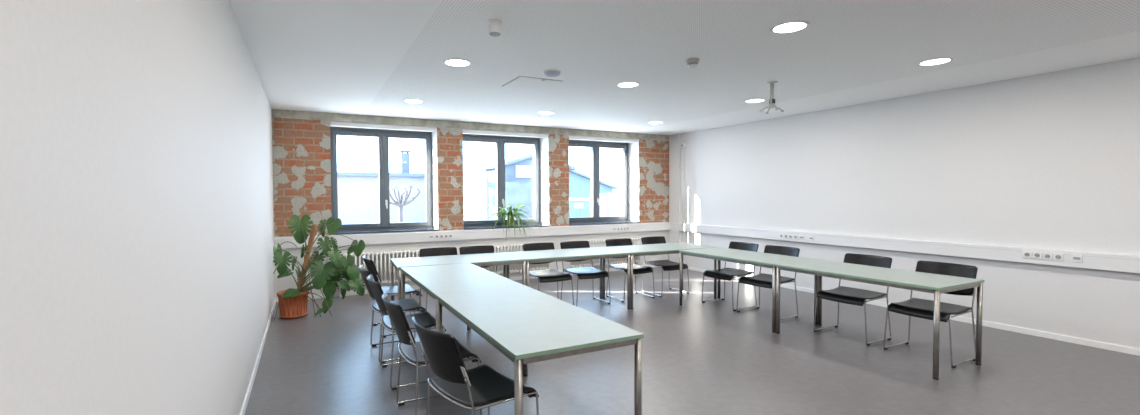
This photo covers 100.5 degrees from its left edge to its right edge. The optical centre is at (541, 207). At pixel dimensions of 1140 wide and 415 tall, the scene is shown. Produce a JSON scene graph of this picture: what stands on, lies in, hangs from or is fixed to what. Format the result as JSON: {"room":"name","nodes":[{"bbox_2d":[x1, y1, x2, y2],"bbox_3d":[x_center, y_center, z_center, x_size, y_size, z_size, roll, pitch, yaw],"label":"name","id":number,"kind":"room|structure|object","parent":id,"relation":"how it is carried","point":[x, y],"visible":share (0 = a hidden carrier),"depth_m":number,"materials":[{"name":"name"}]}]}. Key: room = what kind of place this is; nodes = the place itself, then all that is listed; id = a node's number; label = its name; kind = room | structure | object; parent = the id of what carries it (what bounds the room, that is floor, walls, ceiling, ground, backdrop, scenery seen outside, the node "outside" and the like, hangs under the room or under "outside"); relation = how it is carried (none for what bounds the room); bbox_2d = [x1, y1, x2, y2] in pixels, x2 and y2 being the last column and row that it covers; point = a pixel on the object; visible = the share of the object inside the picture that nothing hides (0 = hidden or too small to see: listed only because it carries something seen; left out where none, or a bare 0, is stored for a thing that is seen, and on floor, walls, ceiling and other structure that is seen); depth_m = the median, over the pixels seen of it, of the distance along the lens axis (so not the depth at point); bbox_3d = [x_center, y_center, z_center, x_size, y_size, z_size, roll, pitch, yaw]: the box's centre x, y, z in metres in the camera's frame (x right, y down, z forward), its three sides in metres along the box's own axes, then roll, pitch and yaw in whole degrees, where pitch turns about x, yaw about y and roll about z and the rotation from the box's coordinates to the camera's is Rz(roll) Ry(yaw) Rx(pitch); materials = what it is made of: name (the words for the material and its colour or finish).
{"room":"meeting room","nodes":[
{"label":"meeting room","id":0,"kind":"room"},
{"bbox_2d":[0,0,274,414],"bbox_3d":[-1.487,0.095,1.838,0.200,2.707,10.611,-1,2,-26],"label":"wall","id":1,"kind":"structure","parent":0,"point":[137,267],"depth_m":1.24,"materials":[{"name":"white paint"}]},
{"bbox_2d":[240,298,275,414],"bbox_3d":[-1.430,1.414,2.010,0.013,0.060,10.411,-1,2,-26],"label":"baseboard","id":2,"kind":"structure","parent":1,"relation":"attached to","point":[249,389],"depth_m":4.01,"materials":[{"name":"white paint"}]},
{"bbox_2d":[272,117,668,297],"bbox_3d":[-0.686,-0.026,8.518,7.585,2.590,0.639,-1,2,-26],"label":"wall","id":3,"kind":"structure","parent":0,"point":[301,155],"depth_m":7.75,"materials":[{"name":"brick"}]},
{"bbox_2d":[328,250,419,297],"bbox_3d":[-2.315,0.994,7.309,1.811,0.630,0.113,-1,2,-26],"label":"radiator","id":4,"kind":"object","parent":3,"relation":"attached to","point":[407,252],"visible":0.36,"depth_m":7.22,"materials":[{"name":"white metal"}]},
{"bbox_2d":[330,126,437,234],"bbox_3d":[-2.486,-0.450,7.486,1.574,1.670,0.436,-1,2,-26],"label":"window","id":5,"kind":"structure","parent":3,"relation":"in","point":[383,135],"depth_m":7.59,"materials":[{"name":"grey metal"}]},
{"bbox_2d":[330,121,436,205],"bbox_3d":[-2.417,-0.647,7.346,1.570,1.270,0.070,-1,2,-26],"label":"roller blind","id":6,"kind":"structure","parent":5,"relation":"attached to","point":[332,123],"depth_m":7.30,"materials":[{"name":"white fabric"}]},
{"bbox_2d":[276,265,661,301],"bbox_3d":[-0.560,1.246,8.247,7.102,0.060,0.013,-1,2,-26],"label":"baseboard","id":7,"kind":"structure","parent":3,"relation":"attached to","point":[349,293],"depth_m":7.20,"materials":[{"name":"white paint"}]},
{"bbox_2d":[274,222,670,248],"bbox_3d":[-0.547,0.443,8.204,7.138,0.153,0.064,-1,2,-26],"label":"duct","id":8,"kind":"object","parent":3,"relation":"attached to","point":[385,238],"visible":0.74,"depth_m":7.90,"materials":[{"name":"white plastic"}]},
{"bbox_2d":[484,201,532,235],"bbox_3d":[-0.537,0.240,8.198,0.923,0.697,0.490,-1,2,-26],"label":"spider plant","id":9,"kind":"object","parent":8,"relation":"on","point":[511,213],"visible":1,"depth_m":8.19,"materials":[{"name":"green plant"}]},
{"bbox_2d":[463,134,548,229],"bbox_3d":[-0.685,-0.483,8.381,1.591,1.670,0.436,-1,2,-26],"label":"window","id":10,"kind":"structure","parent":3,"relation":"in","point":[499,141],"depth_m":8.50,"materials":[{"name":"grey"}]},
{"bbox_2d":[463,129,547,203],"bbox_3d":[-0.617,-0.679,8.242,1.587,1.270,0.070,-1,2,-26],"label":"roller blind","id":11,"kind":"structure","parent":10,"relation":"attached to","point":[465,131],"depth_m":8.20,"materials":[{"name":"white fabric"}]},
{"bbox_2d":[484,244,549,273],"bbox_3d":[-0.533,0.962,8.195,1.631,0.630,0.113,-1,2,-26],"label":"radiator","id":12,"kind":"object","parent":3,"relation":"attached to","point":[513,268],"visible":0.27,"depth_m":8.19,"materials":[{"name":"white metal"}]},
{"bbox_2d":[569,139,638,225],"bbox_3d":[1.124,-0.515,9.280,1.597,1.670,0.436,-1,2,-26],"label":"window","id":13,"kind":"structure","parent":3,"relation":"in","point":[595,219],"depth_m":9.41,"materials":[{"name":"grey metal"}]},
{"bbox_2d":[569,135,637,202],"bbox_3d":[1.192,-0.712,9.141,1.593,1.270,0.070,-1,2,-26],"label":"roller blind","id":14,"kind":"object","parent":13,"relation":"attached to","point":[571,137],"visible":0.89,"depth_m":9.08,"materials":[{"name":"white fabric"}]},
{"bbox_2d":[570,238,640,267],"bbox_3d":[1.275,0.929,9.094,1.631,0.630,0.113,-1,2,-26],"label":"radiator","id":15,"kind":"object","parent":3,"relation":"attached to","point":[593,243],"visible":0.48,"depth_m":8.98,"materials":[{"name":"white metal"}]},
{"bbox_2d":[272,109,668,140],"bbox_3d":[-0.692,-1.379,8.480,7.585,0.117,0.643,-1,2,-26],"label":"beam","id":16,"kind":"structure","parent":0,"point":[276,113],"depth_m":7.73,"materials":[{"name":"concrete"}]},
{"bbox_2d":[228,0,1139,134],"bbox_3d":[1.669,-1.424,3.729,7.585,0.200,11.250,-1,2,-26],"label":"ceiling","id":17,"kind":"structure","parent":0,"point":[358,57],"depth_m":4.04,"materials":[{"name":"white paint"}]},
{"bbox_2d":[403,99,423,102],"bbox_3d":[-1.653,-1.367,6.094,0.254,0.006,0.254,-1,2,-26],"label":"recessed light","id":18,"kind":"object","parent":17,"relation":"in","point":[405,100],"visible":1,"depth_m":6.10,"materials":[{"name":"white plastic"}]},
{"bbox_2d":[405,100,421,102],"bbox_3d":[-1.653,-1.367,6.094,0.215,0.004,0.215,-2,2,-40],"label":"diffuser","id":19,"kind":"object","parent":18,"relation":"attached to","point":[408,101],"depth_m":6.10,"materials":[{"name":"white plastic"}]},
{"bbox_2d":[443,59,471,66],"bbox_3d":[-0.773,-1.325,4.338,0.254,0.006,0.254,-1,2,-26],"label":"recessed light","id":20,"kind":"object","parent":17,"relation":"in","point":[451,62],"visible":1,"depth_m":4.32,"materials":[{"name":"white plastic"}]},
{"bbox_2d":[446,60,468,65],"bbox_3d":[-0.773,-1.325,4.338,0.215,0.004,0.215,-1,2,-13],"label":"diffuser","id":21,"kind":"object","parent":20,"relation":"attached to","point":[448,62],"depth_m":4.32,"materials":[{"name":"white plastic"}]},
{"bbox_2d":[488,19,501,36],"bbox_3d":[-0.330,-1.255,3.330,0.100,0.097,0.100,-1,2,-26],"label":"ceiling sensor","id":22,"kind":"object","parent":17,"relation":"attached to","point":[494,26],"visible":1,"depth_m":3.29,"materials":[{"name":"white plastic"}]},
{"bbox_2d":[502,76,562,90],"bbox_3d":[-0.112,-1.344,5.174,0.506,0.019,0.506,-1,2,-26],"label":"access hatch","id":23,"kind":"object","parent":17,"relation":"attached to","point":[522,82],"visible":1,"depth_m":5.14,"materials":[{"name":"grey"}]},
{"bbox_2d":[538,112,554,114],"bbox_3d":[0.065,-1.400,7.037,0.254,0.006,0.254,-1,2,-26],"label":"recessed light","id":24,"kind":"object","parent":17,"relation":"in","point":[540,113],"visible":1,"depth_m":7.05,"materials":[{"name":"white plastic"}]},
{"bbox_2d":[543,70,560,77],"bbox_3d":[0.099,-1.318,4.691,0.176,0.048,0.176,-1,2,-26],"label":"smoke detector","id":25,"kind":"object","parent":17,"relation":"attached to","point":[549,73],"visible":1,"depth_m":4.64,"materials":[{"name":"grey plastic"}]},
{"bbox_2d":[617,82,639,87],"bbox_3d":[0.952,-1.357,5.239,0.254,0.006,0.254,-1,2,-26],"label":"recessed light","id":26,"kind":"object","parent":17,"relation":"in","point":[623,84],"visible":1,"depth_m":5.22,"materials":[{"name":"white plastic"}]},
{"bbox_2d":[618,83,637,86],"bbox_3d":[0.952,-1.358,5.239,0.215,0.004,0.215,-2,2,-40],"label":"diffuser","id":27,"kind":"object","parent":26,"relation":"attached to","point":[619,84],"depth_m":5.22,"materials":[{"name":"white plastic"}]},
{"bbox_2d":[648,121,662,123],"bbox_3d":[1.918,-1.435,8.003,0.254,0.006,0.254,-1,2,-26],"label":"recessed light","id":28,"kind":"object","parent":17,"relation":"in","point":[652,122],"visible":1,"depth_m":7.98,"materials":[{"name":"white plastic"}]},
{"bbox_2d":[686,58,698,68],"bbox_3d":[1.365,-1.300,4.296,0.120,0.076,0.119,-1,2,-26],"label":"smoke detector","id":29,"kind":"object","parent":17,"relation":"attached to","point":[692,63],"visible":1,"depth_m":4.26,"materials":[{"name":"grey plastic"}]},
{"bbox_2d":[744,99,765,102],"bbox_3d":[2.776,-1.391,6.171,0.254,0.006,0.254,-1,2,-26],"label":"recessed light","id":30,"kind":"object","parent":17,"relation":"in","point":[749,100],"visible":1,"depth_m":6.15,"materials":[{"name":"white plastic"}]},
{"bbox_2d":[746,99,763,101],"bbox_3d":[2.776,-1.391,6.171,0.215,0.004,0.215,-2,2,-40],"label":"diffuser","id":31,"kind":"object","parent":30,"relation":"attached to","point":[750,100],"depth_m":6.15,"materials":[{"name":"white plastic"}]},
{"bbox_2d":[760,81,783,113],"bbox_3d":[2.505,-1.204,5.159,0.190,0.325,0.190,-2,2,-44],"label":"mount","id":32,"kind":"object","parent":17,"relation":"attached to","point":[771,100],"visible":1,"depth_m":5.14,"materials":[{"name":"grey paint"}]},
{"bbox_2d":[770,21,808,33],"bbox_3d":[1.808,-1.315,3.458,0.254,0.006,0.254,-1,2,-26],"label":"recessed light","id":33,"kind":"object","parent":17,"relation":"in","point":[791,26],"visible":1,"depth_m":3.45,"materials":[{"name":"white plastic"}]},
{"bbox_2d":[918,58,952,65],"bbox_3d":[3.639,-1.348,4.384,0.254,0.006,0.254,-1,2,-26],"label":"recessed light","id":34,"kind":"object","parent":17,"relation":"in","point":[936,61],"visible":1,"depth_m":4.37,"materials":[{"name":"white plastic"}]},
{"bbox_2d":[920,59,949,64],"bbox_3d":[3.639,-1.349,4.384,0.215,0.004,0.215,-1,2,-13],"label":"diffuser","id":35,"kind":"object","parent":34,"relation":"attached to","point":[931,61],"depth_m":4.37,"materials":[{"name":"white plastic"}]},
{"bbox_2d":[245,267,1139,414],"bbox_3d":[1.684,1.482,3.806,7.585,0.200,11.250,-1,2,-26],"label":"floor","id":36,"kind":"structure","parent":0,"point":[709,357],"depth_m":4.11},
{"bbox_2d":[273,215,364,319],"bbox_3d":[-2.786,0.716,5.970,1.059,1.261,0.420,-1,2,-26],"label":"monstera","id":37,"kind":"object","parent":36,"relation":"on","point":[293,302],"visible":1,"depth_m":5.89,"materials":[{"name":"plant"}]},
{"bbox_2d":[277,289,308,318],"bbox_3d":[-3.081,1.194,5.869,0.358,0.314,0.358,-1,2,-26],"label":"pot","id":38,"kind":"object","parent":37,"relation":"attached to","point":[295,307],"depth_m":5.74,"materials":[{"name":"ceramic"}]},
{"bbox_2d":[362,255,421,337],"bbox_3d":[-1.678,0.946,5.257,0.577,0.828,0.547,-1,2,-28],"label":"chair","id":39,"kind":"object","parent":36,"relation":"on","point":[390,290],"visible":0.53,"depth_m":5.12,"materials":[{"name":"black plastic"}]},
{"bbox_2d":[358,265,426,363],"bbox_3d":[-1.427,0.965,4.495,0.577,0.828,0.547,-1,2,-27],"label":"chair","id":40,"kind":"object","parent":36,"relation":"on","point":[409,304],"visible":0.7,"depth_m":4.41,"materials":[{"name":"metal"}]},
{"bbox_2d":[367,274,445,389],"bbox_3d":[-1.138,0.979,3.926,0.577,0.828,0.547,-1,2,-26],"label":"chair","id":41,"kind":"object","parent":36,"relation":"on","point":[425,319],"visible":0.7,"depth_m":3.79,"materials":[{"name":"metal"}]},
{"bbox_2d":[382,292,481,414],"bbox_3d":[-0.763,0.996,3.183,0.577,0.828,0.547,-1,2,-28],"label":"chair","id":42,"kind":"object","parent":36,"relation":"on","point":[410,350],"visible":0.71,"depth_m":3.01,"materials":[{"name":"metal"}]},
{"bbox_2d":[419,247,456,312],"bbox_3d":[-1.212,0.930,5.790,0.547,0.828,0.577,-1,2,-24],"label":"chair","id":43,"kind":"object","parent":36,"relation":"on","point":[440,251],"visible":0.06,"depth_m":6.01,"materials":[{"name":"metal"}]},
{"bbox_2d":[390,252,525,300],"bbox_3d":[-0.997,0.977,5.610,1.455,0.740,0.750,-1,2,-23],"label":"meeting table","id":44,"kind":"object","parent":36,"relation":"on","point":[502,258],"visible":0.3,"depth_m":5.53,"materials":[{"name":"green laminate"}]},
{"bbox_2d":[400,263,524,375],"bbox_3d":[-0.803,1.007,4.438,0.750,0.740,1.516,-1,2,-26],"label":"meeting table","id":45,"kind":"object","parent":36,"relation":"on","point":[434,280],"visible":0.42,"depth_m":4.28,"materials":[{"name":"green laminate"}]},
{"bbox_2d":[412,317,538,414],"bbox_3d":[-0.386,1.010,2.584,0.577,0.828,0.547,-1,2,-38],"label":"chair","id":46,"kind":"object","parent":36,"relation":"on","point":[484,386],"visible":0.98,"depth_m":2.45,"materials":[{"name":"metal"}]},
{"bbox_2d":[459,245,496,273],"bbox_3d":[-0.746,0.922,5.983,0.547,0.828,0.577,-1,2,-26],"label":"chair","id":47,"kind":"object","parent":36,"relation":"on","point":[481,249],"visible":0.09,"depth_m":6.21,"materials":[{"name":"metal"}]},
{"bbox_2d":[436,286,643,414],"bbox_3d":[-0.125,1.040,3.075,0.750,0.740,1.528,-1,2,-26],"label":"meeting table","id":48,"kind":"object","parent":36,"relation":"on","point":[527,325],"visible":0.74,"depth_m":2.69,"materials":[{"name":"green laminate"}]},
{"bbox_2d":[523,242,573,304],"bbox_3d":[0.055,0.909,6.325,0.547,0.828,0.577,-1,2,-26],"label":"chair","id":49,"kind":"object","parent":36,"relation":"on","point":[549,275],"visible":0.56,"depth_m":6.36,"materials":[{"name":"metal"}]},
{"bbox_2d":[506,247,630,309],"bbox_3d":[0.339,0.955,6.189,1.455,0.740,0.750,-1,2,-23],"label":"meeting table","id":50,"kind":"object","parent":36,"relation":"on","point":[538,256],"visible":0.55,"depth_m":6.07,"materials":[{"name":"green laminate"}]},
{"bbox_2d":[560,241,610,305],"bbox_3d":[0.568,0.901,6.541,0.547,0.828,0.577,-1,2,-26],"label":"chair","id":51,"kind":"object","parent":36,"relation":"on","point":[591,272],"visible":0.77,"depth_m":6.56,"materials":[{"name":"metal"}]},
{"bbox_2d":[605,238,654,301],"bbox_3d":[1.248,0.888,6.890,0.547,0.828,0.577,-1,2,-26],"label":"chair","id":52,"kind":"object","parent":36,"relation":"on","point":[637,269],"visible":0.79,"depth_m":6.91,"materials":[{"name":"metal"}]},
{"bbox_2d":[602,242,716,308],"bbox_3d":[1.675,0.933,6.768,1.455,0.740,0.750,-1,2,-23],"label":"meeting table","id":53,"kind":"object","parent":36,"relation":"on","point":[664,248],"visible":0.67,"depth_m":6.67,"materials":[{"name":"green laminate"}]},
{"bbox_2d":[641,236,688,296],"bbox_3d":[1.840,0.877,7.202,0.547,0.828,0.577,-1,2,-27],"label":"chair","id":54,"kind":"object","parent":36,"relation":"on","point":[667,265],"visible":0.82,"depth_m":7.21,"materials":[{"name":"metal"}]},
{"bbox_2d":[702,241,758,310],"bbox_3d":[2.552,0.896,6.363,0.577,0.828,0.547,-1,2,-26],"label":"chair","id":55,"kind":"object","parent":36,"relation":"on","point":[726,273],"visible":0.81,"depth_m":6.36,"materials":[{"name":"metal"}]},
{"bbox_2d":[679,247,818,332],"bbox_3d":[2.498,0.953,5.884,0.750,0.740,1.463,-1,2,-26],"label":"meeting table","id":56,"kind":"object","parent":36,"relation":"on","point":[760,259],"visible":0.81,"depth_m":5.65,"materials":[{"name":"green laminate"}]},
{"bbox_2d":[736,245,799,319],"bbox_3d":[2.820,0.908,5.857,0.577,0.828,0.547,-1,2,-28],"label":"chair","id":57,"kind":"object","parent":36,"relation":"on","point":[763,280],"visible":0.66,"depth_m":5.87,"materials":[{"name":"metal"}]},
{"bbox_2d":[813,253,891,345],"bbox_3d":[3.291,0.929,4.979,0.577,0.828,0.547,-1,2,-27],"label":"chair","id":58,"kind":"object","parent":36,"relation":"on","point":[848,295],"visible":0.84,"depth_m":4.97,"materials":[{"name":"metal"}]},
{"bbox_2d":[775,260,984,379],"bbox_3d":[3.150,0.984,4.573,0.750,0.740,1.463,-1,2,-26],"label":"meeting table","id":59,"kind":"object","parent":36,"relation":"on","point":[937,284],"visible":0.99,"depth_m":4.17,"materials":[{"name":"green laminate"}]},
{"bbox_2d":[883,260,977,367],"bbox_3d":[3.612,0.943,4.378,0.577,0.828,0.547,-1,2,-26],"label":"chair","id":60,"kind":"object","parent":36,"relation":"on","point":[915,307],"visible":0.8,"depth_m":4.36,"materials":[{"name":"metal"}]},
{"bbox_2d":[681,57,1139,348],"bbox_3d":[5.125,-0.024,5.125,0.200,2.707,10.611,-1,2,-26],"label":"wall","id":61,"kind":"structure","parent":0,"point":[1051,160],"depth_m":5.39,"materials":[{"name":"white paint"}]},
{"bbox_2d":[669,134,680,262],"bbox_3d":[2.719,-0.132,9.685,0.045,2.707,0.301,-1,2,-26],"label":"pipe boxing","id":62,"kind":"object","parent":61,"relation":"attached to","point":[674,140],"visible":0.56,"depth_m":9.65,"materials":[{"name":"white paint"}]},
{"bbox_2d":[683,148,683,222],"bbox_3d":[2.835,-0.434,9.467,0.018,1.500,0.018,-1,2,-26],"label":"cable conduit","id":63,"kind":"object","parent":61,"relation":"attached to","point":[683,148],"visible":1,"depth_m":9.46,"materials":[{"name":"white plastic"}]},
{"bbox_2d":[670,223,1139,272],"bbox_3d":[4.978,0.496,5.142,0.062,0.153,10.349,-1,2,-26],"label":"cable trunking","id":64,"kind":"object","parent":61,"relation":"attached to","point":[1100,261],"visible":1,"depth_m":5.62,"materials":[{"name":"white plastic"}]},
{"bbox_2d":[1022,251,1031,257],"bbox_3d":[5.047,0.489,4.925,0.011,0.072,0.072,-1,2,-26],"label":"power socket","id":65,"kind":"object","parent":64,"relation":"attached to","point":[1026,254],"visible":1,"depth_m":4.92,"materials":[{"name":"white plastic"}]},
{"bbox_2d":[1032,252,1041,258],"bbox_3d":[5.080,0.491,4.857,0.011,0.072,0.072,-1,2,-26],"label":"power socket","id":66,"kind":"object","parent":64,"relation":"attached to","point":[1036,255],"visible":1,"depth_m":4.85,"materials":[{"name":"white plastic"}]},
{"bbox_2d":[1043,252,1052,259],"bbox_3d":[5.114,0.492,4.789,0.011,0.072,0.072,-1,2,-26],"label":"power socket","id":67,"kind":"object","parent":64,"relation":"attached to","point":[1047,256],"visible":1,"depth_m":4.79,"materials":[{"name":"white plastic"}]},
{"bbox_2d":[1053,253,1063,260],"bbox_3d":[5.148,0.494,4.721,0.011,0.072,0.072,-1,2,-26],"label":"power socket","id":68,"kind":"object","parent":64,"relation":"attached to","point":[1056,256],"visible":1,"depth_m":4.72,"materials":[{"name":"white plastic"}]},
{"bbox_2d":[1072,254,1082,262],"bbox_3d":[5.204,0.497,4.607,0.012,0.072,0.072,-1,2,-26],"label":"socket","id":69,"kind":"object","parent":64,"relation":"attached to","point":[1075,258],"visible":1,"depth_m":4.60,"materials":[{"name":"white plastic"}]},
{"bbox_2d":[688,266,1139,355],"bbox_3d":[5.058,1.302,5.067,0.013,0.060,10.110,-1,2,-26],"label":"baseboard","id":70,"kind":"structure","parent":61,"relation":"attached to","point":[1096,344],"depth_m":4.94,"materials":[{"name":"white paint"}]},
{"label":"outside","id":71,"kind":"structure","parent":0,"visible":0},
{"bbox_3d":[-3.536,1.502,41.988,59.000,0.200,61.750,-1,2,-26],"label":"ground","id":72,"kind":"structure","parent":71,"visible":0},
{"bbox_2d":[337,150,425,229],"bbox_3d":[-14.085,-0.514,24.267,16.800,4.870,7.450,-1,2,-26],"label":"roofed building","id":73,"kind":"structure","parent":72,"relation":"on","point":[358,192],"depth_m":23.28,"materials":[{"name":"grey"}]},
{"bbox_2d":[389,184,419,221],"bbox_3d":[-4.042,0.729,13.851,0.863,2.833,0.589,0,2,3],"label":"tree","id":74,"kind":"object","parent":72,"relation":"on","point":[400,203],"visible":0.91,"depth_m":13.72,"materials":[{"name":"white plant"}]},
{"bbox_2d":[463,177,533,224],"bbox_3d":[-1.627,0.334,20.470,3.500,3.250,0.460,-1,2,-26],"label":"building","id":75,"kind":"structure","parent":72,"relation":"on","point":[479,193],"depth_m":19.96,"materials":[{"name":"grey"}]},
{"bbox_2d":[481,154,575,181],"bbox_3d":[-0.700,-0.368,23.579,3.950,4.480,2.750,-1,2,-26],"label":"gabled house","id":76,"kind":"structure","parent":72,"relation":"on","point":[519,168],"depth_m":22.18,"materials":[{"name":"pale blue painted plaster"}]},
{"bbox_2d":[569,198,590,216],"bbox_3d":[0.895,0.799,19.223,1.550,2.360,1.600,-1,2,-26],"label":"storage container","id":77,"kind":"object","parent":72,"relation":"on","point":[578,207],"visible":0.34,"depth_m":18.63,"materials":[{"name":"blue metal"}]},
{"bbox_2d":[569,170,618,216],"bbox_3d":[0.366,-0.770,36.753,6.800,4.580,9.500,-1,2,-26],"label":"gabled house","id":78,"kind":"structure","parent":72,"relation":"on","point":[579,183],"depth_m":32.95,"materials":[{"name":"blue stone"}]},
{"bbox_2d":[590,192,619,216],"bbox_3d":[4.607,0.600,21.534,5.600,2.600,0.140,-1,2,-26],"label":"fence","id":79,"kind":"object","parent":72,"relation":"on","point":[609,202],"visible":0.03,"depth_m":20.63,"materials":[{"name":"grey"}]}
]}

